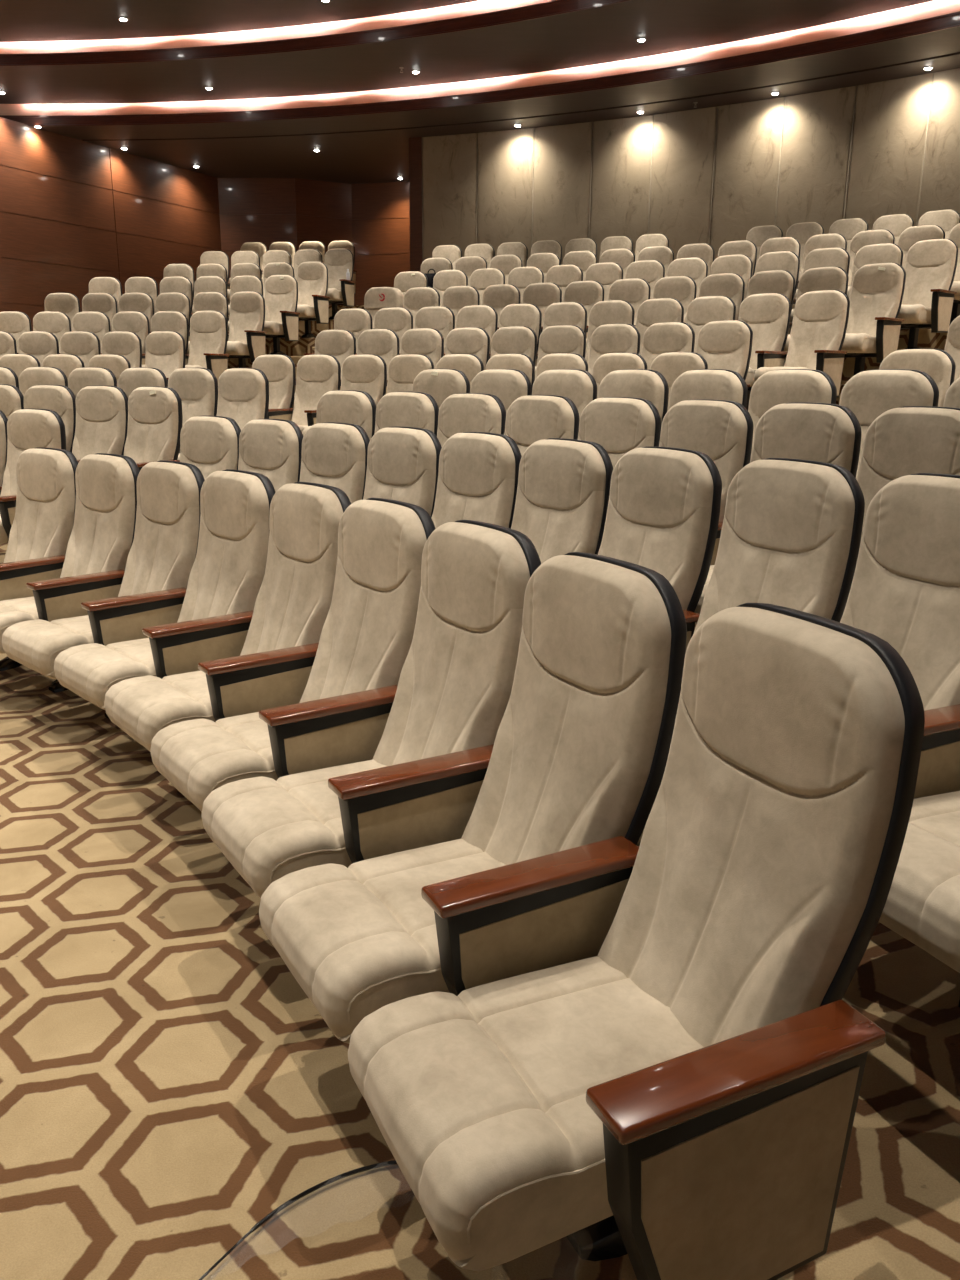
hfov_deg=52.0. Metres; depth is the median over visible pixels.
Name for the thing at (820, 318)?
chair
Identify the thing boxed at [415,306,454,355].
chair
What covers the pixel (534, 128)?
trim
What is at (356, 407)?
chair
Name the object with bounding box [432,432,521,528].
chair
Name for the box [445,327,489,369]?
chair
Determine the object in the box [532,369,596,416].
chair
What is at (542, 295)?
chair
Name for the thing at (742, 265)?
chair
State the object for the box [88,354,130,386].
chair
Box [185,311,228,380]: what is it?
chair
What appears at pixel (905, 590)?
chair
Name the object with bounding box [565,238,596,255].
chair
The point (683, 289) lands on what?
chair
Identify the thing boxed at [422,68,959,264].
wall
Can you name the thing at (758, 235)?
chair
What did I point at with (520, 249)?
chair
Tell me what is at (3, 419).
chair
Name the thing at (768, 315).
chair
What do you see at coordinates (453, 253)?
chair
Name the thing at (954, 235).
chair
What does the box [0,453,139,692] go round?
chair
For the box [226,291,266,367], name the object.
chair
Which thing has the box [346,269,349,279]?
plastic bottle
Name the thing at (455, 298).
chair
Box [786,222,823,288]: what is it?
chair
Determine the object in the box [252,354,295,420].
chair
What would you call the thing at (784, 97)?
trim
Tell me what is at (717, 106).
trim
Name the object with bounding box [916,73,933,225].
trim
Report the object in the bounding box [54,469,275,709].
chair
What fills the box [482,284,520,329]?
chair
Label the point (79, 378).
chair
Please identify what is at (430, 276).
backpack
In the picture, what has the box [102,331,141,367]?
chair
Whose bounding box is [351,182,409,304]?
wall
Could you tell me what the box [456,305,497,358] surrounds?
chair
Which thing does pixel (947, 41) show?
ceiling
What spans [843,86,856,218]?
trim
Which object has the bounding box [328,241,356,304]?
chair
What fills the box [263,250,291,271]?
chair
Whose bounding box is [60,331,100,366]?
chair
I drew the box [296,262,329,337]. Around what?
chair
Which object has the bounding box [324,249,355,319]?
chair
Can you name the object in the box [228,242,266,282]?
chair
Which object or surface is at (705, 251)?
chair
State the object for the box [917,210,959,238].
chair
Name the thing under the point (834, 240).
chair
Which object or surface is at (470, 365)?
chair
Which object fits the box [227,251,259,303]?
chair
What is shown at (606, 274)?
chair
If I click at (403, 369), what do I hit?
chair
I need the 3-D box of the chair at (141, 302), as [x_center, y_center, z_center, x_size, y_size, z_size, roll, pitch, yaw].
[-4.886,-4.234,13.684,0.585,1.185,0.822,3,15,10]
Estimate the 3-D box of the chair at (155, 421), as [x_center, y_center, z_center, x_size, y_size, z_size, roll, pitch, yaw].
[-2.644,-1.293,7.402,0.601,1.185,0.826,8,17,27]
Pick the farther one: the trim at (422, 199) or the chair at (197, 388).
the trim at (422, 199)
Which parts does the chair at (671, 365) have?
backrest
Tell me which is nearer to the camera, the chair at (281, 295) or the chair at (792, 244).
the chair at (792, 244)
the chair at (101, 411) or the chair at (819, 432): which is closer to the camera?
the chair at (819, 432)
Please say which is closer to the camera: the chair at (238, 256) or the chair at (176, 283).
the chair at (176, 283)
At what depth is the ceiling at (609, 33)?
13.40 m
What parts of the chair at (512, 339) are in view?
backrest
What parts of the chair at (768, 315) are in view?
seat, backrest, frame, armrest, panel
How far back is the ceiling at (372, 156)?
17.27 m
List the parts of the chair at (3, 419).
backrest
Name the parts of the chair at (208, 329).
seat, backrest, frame, armrest, panel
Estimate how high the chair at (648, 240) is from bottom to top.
1.185 m
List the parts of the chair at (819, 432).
seat, backrest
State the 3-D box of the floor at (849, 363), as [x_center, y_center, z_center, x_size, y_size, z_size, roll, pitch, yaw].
[3.772,-1.664,5.934,8.832,0.307,30.602,-10,18,-35]
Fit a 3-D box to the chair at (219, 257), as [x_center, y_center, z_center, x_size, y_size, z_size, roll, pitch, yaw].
[-4.585,-6.005,16.686,0.586,1.185,0.822,3,15,9]
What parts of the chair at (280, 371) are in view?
frame, panel, backrest, armrest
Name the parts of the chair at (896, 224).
backrest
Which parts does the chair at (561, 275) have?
backrest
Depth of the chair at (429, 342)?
10.42 m
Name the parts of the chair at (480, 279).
backrest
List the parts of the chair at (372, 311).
backrest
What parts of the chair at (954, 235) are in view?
seat, backrest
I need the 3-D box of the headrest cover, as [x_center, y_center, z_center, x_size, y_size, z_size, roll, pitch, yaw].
[-1.266,-4.482,12.887,0.529,0.257,0.183,7,16,22]
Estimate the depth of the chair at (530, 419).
5.40 m
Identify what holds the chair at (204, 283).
on the floor at (849, 363)
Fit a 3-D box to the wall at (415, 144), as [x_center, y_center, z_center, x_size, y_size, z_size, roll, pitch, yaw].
[-0.715,-6.663,18.360,0.231,4.440,2.513,5,16,18]
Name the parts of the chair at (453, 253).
backrest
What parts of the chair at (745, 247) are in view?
backrest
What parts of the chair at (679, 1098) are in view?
seat, frame, armrest, backrest, panel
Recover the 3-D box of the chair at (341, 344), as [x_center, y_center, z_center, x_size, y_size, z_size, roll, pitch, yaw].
[-1.774,-2.804,10.805,0.663,1.185,0.816,7,16,24]
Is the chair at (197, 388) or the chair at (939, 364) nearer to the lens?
the chair at (939, 364)
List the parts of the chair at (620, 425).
backrest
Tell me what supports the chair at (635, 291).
on the floor at (841, 385)
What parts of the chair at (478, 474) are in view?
backrest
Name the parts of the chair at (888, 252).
backrest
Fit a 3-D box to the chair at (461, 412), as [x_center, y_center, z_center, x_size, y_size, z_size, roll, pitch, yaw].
[-0.271,-0.822,5.720,0.586,1.185,0.826,14,20,42]
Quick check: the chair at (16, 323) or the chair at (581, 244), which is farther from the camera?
the chair at (581, 244)
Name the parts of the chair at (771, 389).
backrest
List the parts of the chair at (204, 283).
backrest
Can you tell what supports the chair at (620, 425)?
on the floor at (168, 1082)
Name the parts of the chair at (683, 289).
backrest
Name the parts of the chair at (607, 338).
backrest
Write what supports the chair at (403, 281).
on the floor at (849, 363)
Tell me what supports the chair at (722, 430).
on the floor at (168, 1082)
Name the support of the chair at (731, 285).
on the floor at (841, 385)
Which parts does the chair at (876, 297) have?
seat, backrest, frame, armrest, panel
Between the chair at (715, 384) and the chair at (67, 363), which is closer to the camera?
the chair at (715, 384)
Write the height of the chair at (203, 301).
1.185 m
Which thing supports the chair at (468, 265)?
on the floor at (926, 339)
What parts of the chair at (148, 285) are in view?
backrest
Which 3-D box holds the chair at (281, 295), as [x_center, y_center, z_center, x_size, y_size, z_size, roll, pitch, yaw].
[-2.967,-4.669,14.186,0.597,1.185,0.820,5,16,15]
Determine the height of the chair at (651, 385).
1.185 m
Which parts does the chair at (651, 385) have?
backrest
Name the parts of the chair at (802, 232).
backrest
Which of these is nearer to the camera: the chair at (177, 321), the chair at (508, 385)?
the chair at (508, 385)
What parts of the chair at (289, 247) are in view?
backrest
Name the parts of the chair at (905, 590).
backrest, panel, frame, armrest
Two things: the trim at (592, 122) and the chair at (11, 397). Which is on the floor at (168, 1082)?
the chair at (11, 397)
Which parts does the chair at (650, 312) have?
backrest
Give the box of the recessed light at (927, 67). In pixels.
[923,66,932,69]
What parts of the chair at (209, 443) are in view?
backrest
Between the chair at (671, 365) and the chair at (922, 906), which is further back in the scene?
the chair at (671, 365)
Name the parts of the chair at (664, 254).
backrest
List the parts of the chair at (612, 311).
backrest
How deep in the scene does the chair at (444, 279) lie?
13.46 m
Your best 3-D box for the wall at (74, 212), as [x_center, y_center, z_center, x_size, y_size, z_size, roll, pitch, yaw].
[-11.100,-3.661,9.113,0.012,5.650,27.000,7,16,24]
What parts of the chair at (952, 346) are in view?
backrest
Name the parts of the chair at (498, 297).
backrest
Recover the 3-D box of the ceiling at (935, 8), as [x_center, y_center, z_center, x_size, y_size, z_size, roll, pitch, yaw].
[-0.079,-6.154,6.779,37.922,0.300,14.094,12,19,36]
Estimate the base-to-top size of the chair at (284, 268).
1.185 m
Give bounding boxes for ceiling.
[0,0,479,41]
[0,0,555,53]
[0,0,934,103]
[0,0,959,115]
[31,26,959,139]
[85,54,959,183]
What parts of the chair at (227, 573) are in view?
seat, armrest, frame, panel, backrest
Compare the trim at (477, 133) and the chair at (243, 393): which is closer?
the chair at (243, 393)
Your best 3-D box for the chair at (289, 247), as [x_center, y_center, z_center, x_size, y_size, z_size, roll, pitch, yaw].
[-3.676,-6.670,17.937,0.597,1.185,0.822,3,15,10]
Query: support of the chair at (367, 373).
on the floor
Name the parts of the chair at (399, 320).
backrest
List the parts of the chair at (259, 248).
backrest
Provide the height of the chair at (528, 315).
1.185 m
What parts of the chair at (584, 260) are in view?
backrest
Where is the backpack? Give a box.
[425,269,435,287]
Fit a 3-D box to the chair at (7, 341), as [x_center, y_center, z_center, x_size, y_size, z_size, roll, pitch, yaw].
[-6.005,-3.151,11.961,0.588,1.185,0.822,2,15,7]
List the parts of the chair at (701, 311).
backrest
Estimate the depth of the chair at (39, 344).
12.05 m
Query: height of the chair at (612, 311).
1.185 m
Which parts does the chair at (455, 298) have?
backrest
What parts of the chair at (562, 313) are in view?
backrest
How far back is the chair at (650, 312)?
9.96 m
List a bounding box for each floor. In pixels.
[0,543,959,1279]
[228,329,947,355]
[228,356,880,383]
[298,320,930,337]
[329,305,364,316]
[836,384,844,404]
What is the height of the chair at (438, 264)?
1.185 m
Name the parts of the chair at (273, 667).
seat, armrest, frame, panel, backrest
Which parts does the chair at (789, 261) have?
backrest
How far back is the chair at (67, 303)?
14.00 m
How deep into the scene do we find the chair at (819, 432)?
4.12 m
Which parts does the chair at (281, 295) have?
seat, backrest, frame, armrest, panel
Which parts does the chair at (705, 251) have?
backrest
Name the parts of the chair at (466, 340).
backrest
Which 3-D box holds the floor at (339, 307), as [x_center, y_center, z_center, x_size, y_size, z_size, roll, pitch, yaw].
[-7.870,-6.664,20.561,17.242,0.326,6.740,1,15,0]
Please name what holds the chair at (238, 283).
on the floor at (849, 363)
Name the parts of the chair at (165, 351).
backrest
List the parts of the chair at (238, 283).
backrest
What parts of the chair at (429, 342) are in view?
backrest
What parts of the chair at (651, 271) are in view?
backrest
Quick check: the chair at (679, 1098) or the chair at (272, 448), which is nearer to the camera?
the chair at (679, 1098)
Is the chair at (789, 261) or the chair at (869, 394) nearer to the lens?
the chair at (869, 394)
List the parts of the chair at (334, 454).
backrest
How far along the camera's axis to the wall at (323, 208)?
20.59 m
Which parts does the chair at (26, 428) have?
seat, frame, armrest, panel, backrest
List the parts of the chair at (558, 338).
backrest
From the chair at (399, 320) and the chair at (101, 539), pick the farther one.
the chair at (399, 320)
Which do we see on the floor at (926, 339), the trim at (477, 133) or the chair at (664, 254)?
the chair at (664, 254)
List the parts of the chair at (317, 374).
seat, armrest, frame, backrest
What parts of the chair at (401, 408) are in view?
backrest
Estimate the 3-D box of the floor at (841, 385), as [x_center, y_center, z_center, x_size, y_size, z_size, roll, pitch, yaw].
[2.895,-1.272,5.650,8.542,0.319,29.123,-11,19,-35]
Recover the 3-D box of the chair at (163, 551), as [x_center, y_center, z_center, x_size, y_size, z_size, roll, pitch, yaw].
[-1.649,-0.179,4.415,0.598,1.185,0.826,15,20,42]
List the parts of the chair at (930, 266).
seat, backrest, frame, armrest, panel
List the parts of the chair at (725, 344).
backrest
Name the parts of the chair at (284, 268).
backrest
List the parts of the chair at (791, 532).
backrest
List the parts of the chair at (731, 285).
backrest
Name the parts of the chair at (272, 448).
backrest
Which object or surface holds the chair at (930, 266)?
on the floor at (849, 363)
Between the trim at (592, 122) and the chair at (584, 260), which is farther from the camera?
the trim at (592, 122)
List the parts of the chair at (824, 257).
seat, backrest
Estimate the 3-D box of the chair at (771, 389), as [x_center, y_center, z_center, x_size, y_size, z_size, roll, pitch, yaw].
[1.433,-0.824,5.213,0.822,1.185,0.586,-11,19,-37]
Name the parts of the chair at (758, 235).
backrest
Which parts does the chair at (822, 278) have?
seat, backrest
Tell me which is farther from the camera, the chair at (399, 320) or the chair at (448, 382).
the chair at (399, 320)
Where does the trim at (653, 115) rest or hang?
attached to the wall at (890, 122)
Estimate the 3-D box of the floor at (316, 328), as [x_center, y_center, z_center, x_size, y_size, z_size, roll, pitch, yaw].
[5.928,-2.476,6.656,9.831,0.336,34.426,-10,18,-33]
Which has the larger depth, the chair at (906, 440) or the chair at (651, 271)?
the chair at (651, 271)
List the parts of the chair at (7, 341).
backrest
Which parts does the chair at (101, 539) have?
seat, armrest, frame, panel, backrest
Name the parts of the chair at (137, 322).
backrest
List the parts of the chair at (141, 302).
backrest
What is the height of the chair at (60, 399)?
1.185 m
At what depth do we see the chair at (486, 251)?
15.58 m
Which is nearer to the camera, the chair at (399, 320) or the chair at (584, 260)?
the chair at (399, 320)
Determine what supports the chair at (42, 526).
on the floor at (168, 1082)
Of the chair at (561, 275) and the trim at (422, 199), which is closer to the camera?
the chair at (561, 275)
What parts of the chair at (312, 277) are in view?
seat, backrest, frame, armrest, panel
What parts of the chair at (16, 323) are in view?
backrest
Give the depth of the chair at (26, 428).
6.76 m
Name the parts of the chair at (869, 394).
backrest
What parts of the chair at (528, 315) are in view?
backrest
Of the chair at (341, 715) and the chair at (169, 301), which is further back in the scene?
the chair at (169, 301)
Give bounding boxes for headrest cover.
[364,287,403,307]
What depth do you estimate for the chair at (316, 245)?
17.97 m
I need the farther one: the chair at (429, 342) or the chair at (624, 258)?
the chair at (624, 258)
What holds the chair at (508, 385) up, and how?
on the floor at (168, 1082)
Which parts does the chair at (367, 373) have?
seat, backrest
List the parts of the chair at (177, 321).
backrest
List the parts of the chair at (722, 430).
backrest, panel, frame, armrest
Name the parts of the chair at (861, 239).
backrest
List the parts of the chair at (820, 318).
seat, backrest, frame, armrest, panel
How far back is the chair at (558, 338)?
9.57 m
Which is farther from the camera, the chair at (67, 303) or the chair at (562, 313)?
the chair at (67, 303)
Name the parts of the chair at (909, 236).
backrest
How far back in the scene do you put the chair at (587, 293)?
11.56 m
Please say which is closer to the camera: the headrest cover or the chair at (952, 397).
the chair at (952, 397)
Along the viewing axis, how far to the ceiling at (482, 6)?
13.36 m
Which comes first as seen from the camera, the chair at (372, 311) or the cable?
the cable
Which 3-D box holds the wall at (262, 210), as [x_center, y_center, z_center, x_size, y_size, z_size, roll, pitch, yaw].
[-4.611,-6.768,20.923,1.621,5.650,0.012,1,15,2]
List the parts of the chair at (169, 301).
backrest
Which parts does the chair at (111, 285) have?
backrest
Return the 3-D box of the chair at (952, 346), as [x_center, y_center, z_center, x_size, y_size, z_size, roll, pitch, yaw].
[3.362,-1.742,7.010,0.816,1.185,0.677,-12,19,-38]
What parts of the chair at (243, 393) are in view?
backrest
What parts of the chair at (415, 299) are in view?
backrest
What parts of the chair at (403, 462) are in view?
backrest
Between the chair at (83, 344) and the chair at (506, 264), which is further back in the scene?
the chair at (506, 264)
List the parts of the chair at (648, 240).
backrest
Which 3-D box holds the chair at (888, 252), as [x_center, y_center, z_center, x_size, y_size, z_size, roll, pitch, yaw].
[4.063,-3.597,10.413,0.585,1.185,0.822,14,20,40]
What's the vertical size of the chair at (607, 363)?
1.185 m
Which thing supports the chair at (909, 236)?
on the floor at (926, 339)
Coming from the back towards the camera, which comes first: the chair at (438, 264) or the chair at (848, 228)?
the chair at (438, 264)
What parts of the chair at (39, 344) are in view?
backrest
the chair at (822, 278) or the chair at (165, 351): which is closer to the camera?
the chair at (822, 278)
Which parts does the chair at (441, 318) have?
backrest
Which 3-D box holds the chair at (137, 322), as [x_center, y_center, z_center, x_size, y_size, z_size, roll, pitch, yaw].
[-4.599,-3.616,12.621,0.586,1.185,0.822,4,15,11]
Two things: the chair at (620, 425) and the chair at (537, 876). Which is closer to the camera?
the chair at (537, 876)
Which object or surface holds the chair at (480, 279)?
on the floor at (849, 363)
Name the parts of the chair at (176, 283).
backrest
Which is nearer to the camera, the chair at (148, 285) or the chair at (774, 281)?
the chair at (774, 281)
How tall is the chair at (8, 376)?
1.185 m
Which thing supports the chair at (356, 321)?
on the floor
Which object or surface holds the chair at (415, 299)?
on the floor at (841, 385)
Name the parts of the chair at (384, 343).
backrest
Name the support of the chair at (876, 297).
on the floor at (841, 385)
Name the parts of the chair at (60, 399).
backrest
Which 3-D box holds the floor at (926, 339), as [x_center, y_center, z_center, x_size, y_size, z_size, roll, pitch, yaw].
[4.759,-2.054,6.260,9.276,0.294,32.343,-10,18,-34]
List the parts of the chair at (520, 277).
backrest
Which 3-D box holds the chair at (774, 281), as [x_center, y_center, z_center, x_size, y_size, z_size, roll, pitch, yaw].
[2.863,-3.232,10.197,0.585,1.185,0.822,13,19,38]
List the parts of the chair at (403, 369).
backrest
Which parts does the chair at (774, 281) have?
backrest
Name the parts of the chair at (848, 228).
backrest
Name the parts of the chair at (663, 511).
backrest, panel, frame, armrest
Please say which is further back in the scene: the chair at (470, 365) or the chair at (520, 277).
the chair at (520, 277)
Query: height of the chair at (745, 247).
1.185 m
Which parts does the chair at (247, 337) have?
seat, backrest, armrest, frame, panel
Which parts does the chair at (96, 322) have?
backrest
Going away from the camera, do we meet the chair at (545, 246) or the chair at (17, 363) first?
the chair at (17, 363)
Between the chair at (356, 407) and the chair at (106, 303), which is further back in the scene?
the chair at (106, 303)
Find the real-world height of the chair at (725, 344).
1.185 m
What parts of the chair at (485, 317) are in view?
backrest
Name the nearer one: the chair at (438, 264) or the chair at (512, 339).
the chair at (512, 339)
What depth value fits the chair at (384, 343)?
10.67 m
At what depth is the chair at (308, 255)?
16.52 m
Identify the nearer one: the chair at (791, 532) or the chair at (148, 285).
the chair at (791, 532)
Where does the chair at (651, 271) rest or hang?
on the floor at (849, 363)
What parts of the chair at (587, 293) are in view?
backrest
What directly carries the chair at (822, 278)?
on the floor at (841, 385)
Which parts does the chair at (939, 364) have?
backrest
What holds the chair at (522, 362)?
on the floor
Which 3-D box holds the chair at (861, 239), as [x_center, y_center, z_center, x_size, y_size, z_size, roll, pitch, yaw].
[4.412,-4.171,11.429,0.585,1.185,0.821,13,19,39]
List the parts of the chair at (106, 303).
backrest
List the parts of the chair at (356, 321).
backrest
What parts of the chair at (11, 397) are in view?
backrest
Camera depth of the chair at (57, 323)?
12.96 m
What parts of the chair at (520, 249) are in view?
backrest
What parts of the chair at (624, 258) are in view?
backrest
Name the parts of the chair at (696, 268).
backrest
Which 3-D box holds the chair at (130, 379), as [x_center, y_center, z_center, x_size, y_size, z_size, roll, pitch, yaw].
[-3.125,-1.772,8.600,0.586,1.185,0.822,7,16,22]
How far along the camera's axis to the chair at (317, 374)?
10.02 m
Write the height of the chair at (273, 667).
1.185 m
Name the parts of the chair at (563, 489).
backrest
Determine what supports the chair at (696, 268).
on the floor at (849, 363)
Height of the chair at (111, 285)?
1.185 m
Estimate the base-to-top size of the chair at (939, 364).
1.185 m
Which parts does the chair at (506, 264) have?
backrest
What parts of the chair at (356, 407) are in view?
backrest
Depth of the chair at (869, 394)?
4.84 m
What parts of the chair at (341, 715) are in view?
seat, armrest, frame, panel, backrest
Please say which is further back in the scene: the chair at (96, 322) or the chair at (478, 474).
the chair at (96, 322)
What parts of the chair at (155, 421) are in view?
backrest, armrest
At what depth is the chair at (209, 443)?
5.86 m
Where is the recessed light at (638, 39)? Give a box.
[637,38,645,41]
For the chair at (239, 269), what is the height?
1.185 m
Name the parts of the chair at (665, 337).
backrest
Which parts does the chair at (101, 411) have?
backrest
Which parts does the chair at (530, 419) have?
backrest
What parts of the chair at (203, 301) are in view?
backrest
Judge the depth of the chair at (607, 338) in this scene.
9.24 m
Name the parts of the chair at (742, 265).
backrest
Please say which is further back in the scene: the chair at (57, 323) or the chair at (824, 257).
the chair at (57, 323)
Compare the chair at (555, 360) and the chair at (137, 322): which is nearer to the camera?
the chair at (555, 360)
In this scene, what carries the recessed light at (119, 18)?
in the ceiling at (20, 20)
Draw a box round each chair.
[0,311,31,353]
[0,331,16,357]
[0,354,40,379]
[0,367,18,388]
[0,384,23,418]
[0,409,65,543]
[0,410,7,494]
[0,447,77,670]
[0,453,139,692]
[2,460,204,717]
[18,331,58,366]
[19,367,67,395]
[24,385,75,451]
[33,311,70,353]
[42,354,84,378]
[45,293,80,330]
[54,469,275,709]
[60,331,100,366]
[68,367,116,396]
[72,385,127,462]
[73,311,110,353]
[82,293,117,331]
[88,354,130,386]
[89,277,121,311]
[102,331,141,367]
[104,482,350,750]
[112,311,149,364]
[119,293,153,332]
[119,367,167,398]
[124,386,182,469]
[125,277,157,313]
[142,311,188,366]
[145,331,185,380]
[150,498,435,811]
[156,292,190,358]
[160,276,192,315]
[164,264,194,300]
[168,368,217,452]
[177,368,268,459]
[180,416,240,478]
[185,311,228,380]
[187,292,228,353]
[189,276,228,331]
[192,263,229,312]
[200,251,229,304]
[202,520,540,898]
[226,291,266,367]
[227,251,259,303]
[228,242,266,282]
[228,263,261,320]
[228,276,262,337]
[238,419,302,491]
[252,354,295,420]
[259,552,686,1043]
[262,242,295,281]
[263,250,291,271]
[263,262,294,298]
[263,275,299,354]
[291,354,340,431]
[292,330,355,407]
[293,249,322,279]
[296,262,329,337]
[299,241,325,262]
[300,422,369,503]
[302,354,386,436]
[304,308,372,354]
[316,390,375,439]
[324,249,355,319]
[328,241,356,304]
[348,603,924,1279]
[357,329,398,393]
[363,426,441,517]
[365,307,390,328]
[374,307,412,354]
[374,391,438,435]
[387,354,433,392]
[394,271,427,295]
[400,328,443,368]
[403,287,439,328]
[412,369,469,408]
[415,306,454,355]
[421,258,452,273]
[432,245,461,269]
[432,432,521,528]
[433,270,467,305]
[436,354,483,390]
[437,393,505,446]
[442,286,479,327]
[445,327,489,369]
[455,256,486,285]
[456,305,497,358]
[464,244,494,267]
[470,268,504,304]
[470,369,530,413]
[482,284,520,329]
[485,353,534,394]
[490,255,522,283]
[490,326,536,364]
[497,242,527,266]
[499,304,541,365]
[504,395,579,455]
[508,267,543,303]
[511,438,612,563]
[522,283,561,332]
[526,253,559,282]
[530,240,561,264]
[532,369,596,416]
[534,302,586,380]
[535,325,585,378]
[536,353,587,377]
[537,281,603,353]
[546,265,582,301]
[563,251,596,280]
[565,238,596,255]
[578,397,660,468]
[585,262,622,300]
[585,300,634,362]
[586,278,650,342]
[588,324,639,374]
[592,352,646,397]
[598,369,668,433]
[598,446,721,653]
[599,236,632,262]
[600,249,634,278]
[625,260,664,298]
[635,234,668,260]
[636,298,683,354]
[638,246,673,276]
[641,322,694,369]
[650,352,707,411]
[653,276,696,322]
[659,399,752,564]
[662,473,959,798]
[667,257,707,297]
[668,369,747,409]
[677,243,714,275]
[685,296,735,352]
[694,402,861,623]
[694,458,864,632]
[696,320,752,386]
[699,273,744,319]
[710,254,752,298]
[718,240,756,275]
[738,293,790,409]
[746,225,782,270]
[746,270,794,362]
[748,369,836,459]
[754,290,849,396]
[755,251,799,331]
[759,237,800,285]
[783,267,848,357]
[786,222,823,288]
[790,247,849,326]
[794,233,846,298]
[829,218,868,252]
[839,369,938,479]
[841,263,905,380]
[841,406,959,618]
[847,229,894,297]
[849,243,902,299]
[872,214,913,244]
[879,349,955,406]
[879,791,959,1007]
[898,225,944,329]
[898,239,958,348]
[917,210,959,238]
[943,377,959,407]
[944,315,959,380]
[949,223,959,325]
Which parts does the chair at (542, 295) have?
backrest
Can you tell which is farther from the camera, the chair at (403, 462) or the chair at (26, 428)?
the chair at (26, 428)
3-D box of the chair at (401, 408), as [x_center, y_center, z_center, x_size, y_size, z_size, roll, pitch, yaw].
[-0.670,-0.920,6.075,0.586,1.185,0.826,13,20,39]
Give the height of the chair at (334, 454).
1.185 m
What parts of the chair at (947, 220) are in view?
backrest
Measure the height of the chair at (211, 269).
1.185 m
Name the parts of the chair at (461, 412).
backrest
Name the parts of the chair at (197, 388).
backrest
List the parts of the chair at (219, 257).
backrest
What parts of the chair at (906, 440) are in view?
backrest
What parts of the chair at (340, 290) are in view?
seat, backrest, frame, armrest, panel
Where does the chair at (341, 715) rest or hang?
on the floor at (168, 1082)
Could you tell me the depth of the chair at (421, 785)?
2.56 m
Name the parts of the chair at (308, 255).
backrest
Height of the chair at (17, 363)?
1.185 m
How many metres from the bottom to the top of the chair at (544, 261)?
1.185 m
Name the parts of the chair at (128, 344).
backrest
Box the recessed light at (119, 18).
[118,17,127,20]
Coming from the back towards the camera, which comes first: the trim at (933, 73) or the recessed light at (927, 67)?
the trim at (933, 73)
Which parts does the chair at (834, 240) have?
backrest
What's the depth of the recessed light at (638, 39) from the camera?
12.65 m
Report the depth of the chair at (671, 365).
7.86 m
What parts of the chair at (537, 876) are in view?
seat, armrest, frame, panel, backrest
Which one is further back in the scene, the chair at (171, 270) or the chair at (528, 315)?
the chair at (171, 270)
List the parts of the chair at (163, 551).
seat, armrest, frame, panel, backrest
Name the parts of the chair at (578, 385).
backrest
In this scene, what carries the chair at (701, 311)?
on the floor
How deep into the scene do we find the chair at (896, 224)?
12.49 m
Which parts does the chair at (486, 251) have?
backrest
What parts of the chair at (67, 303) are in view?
backrest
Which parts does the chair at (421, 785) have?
seat, armrest, frame, panel, backrest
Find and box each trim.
[422,199,422,261]
[476,133,477,243]
[531,128,534,246]
[588,122,592,237]
[648,115,653,229]
[708,106,717,243]
[774,97,784,224]
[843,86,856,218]
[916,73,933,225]
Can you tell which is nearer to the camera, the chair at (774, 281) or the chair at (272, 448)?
the chair at (272, 448)
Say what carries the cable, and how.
on the floor at (168, 1082)
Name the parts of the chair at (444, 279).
backrest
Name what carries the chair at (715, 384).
on the floor at (168, 1082)
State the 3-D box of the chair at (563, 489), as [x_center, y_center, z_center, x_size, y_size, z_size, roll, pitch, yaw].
[0.083,-0.184,3.919,0.826,1.185,0.587,-11,19,-35]
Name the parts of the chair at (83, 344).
backrest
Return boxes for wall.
[0,117,220,330]
[217,178,297,277]
[294,178,352,305]
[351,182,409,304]
[409,137,422,271]
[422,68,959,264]
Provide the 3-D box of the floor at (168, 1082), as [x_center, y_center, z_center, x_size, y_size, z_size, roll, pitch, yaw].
[-3.020,1.093,0.784,16.156,0.513,26.061,-9,18,-31]
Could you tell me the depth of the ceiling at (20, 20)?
12.82 m
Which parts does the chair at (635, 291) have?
backrest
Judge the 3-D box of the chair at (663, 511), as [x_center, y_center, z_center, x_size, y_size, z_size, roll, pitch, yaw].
[0.398,-0.065,3.486,0.826,1.185,0.601,-9,18,-32]
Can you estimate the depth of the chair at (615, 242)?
14.64 m
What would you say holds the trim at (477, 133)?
attached to the wall at (890, 122)
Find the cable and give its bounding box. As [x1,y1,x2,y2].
[199,1160,396,1279]
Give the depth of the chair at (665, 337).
8.90 m
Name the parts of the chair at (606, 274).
backrest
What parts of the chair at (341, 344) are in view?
backrest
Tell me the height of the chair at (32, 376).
1.185 m
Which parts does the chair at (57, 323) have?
backrest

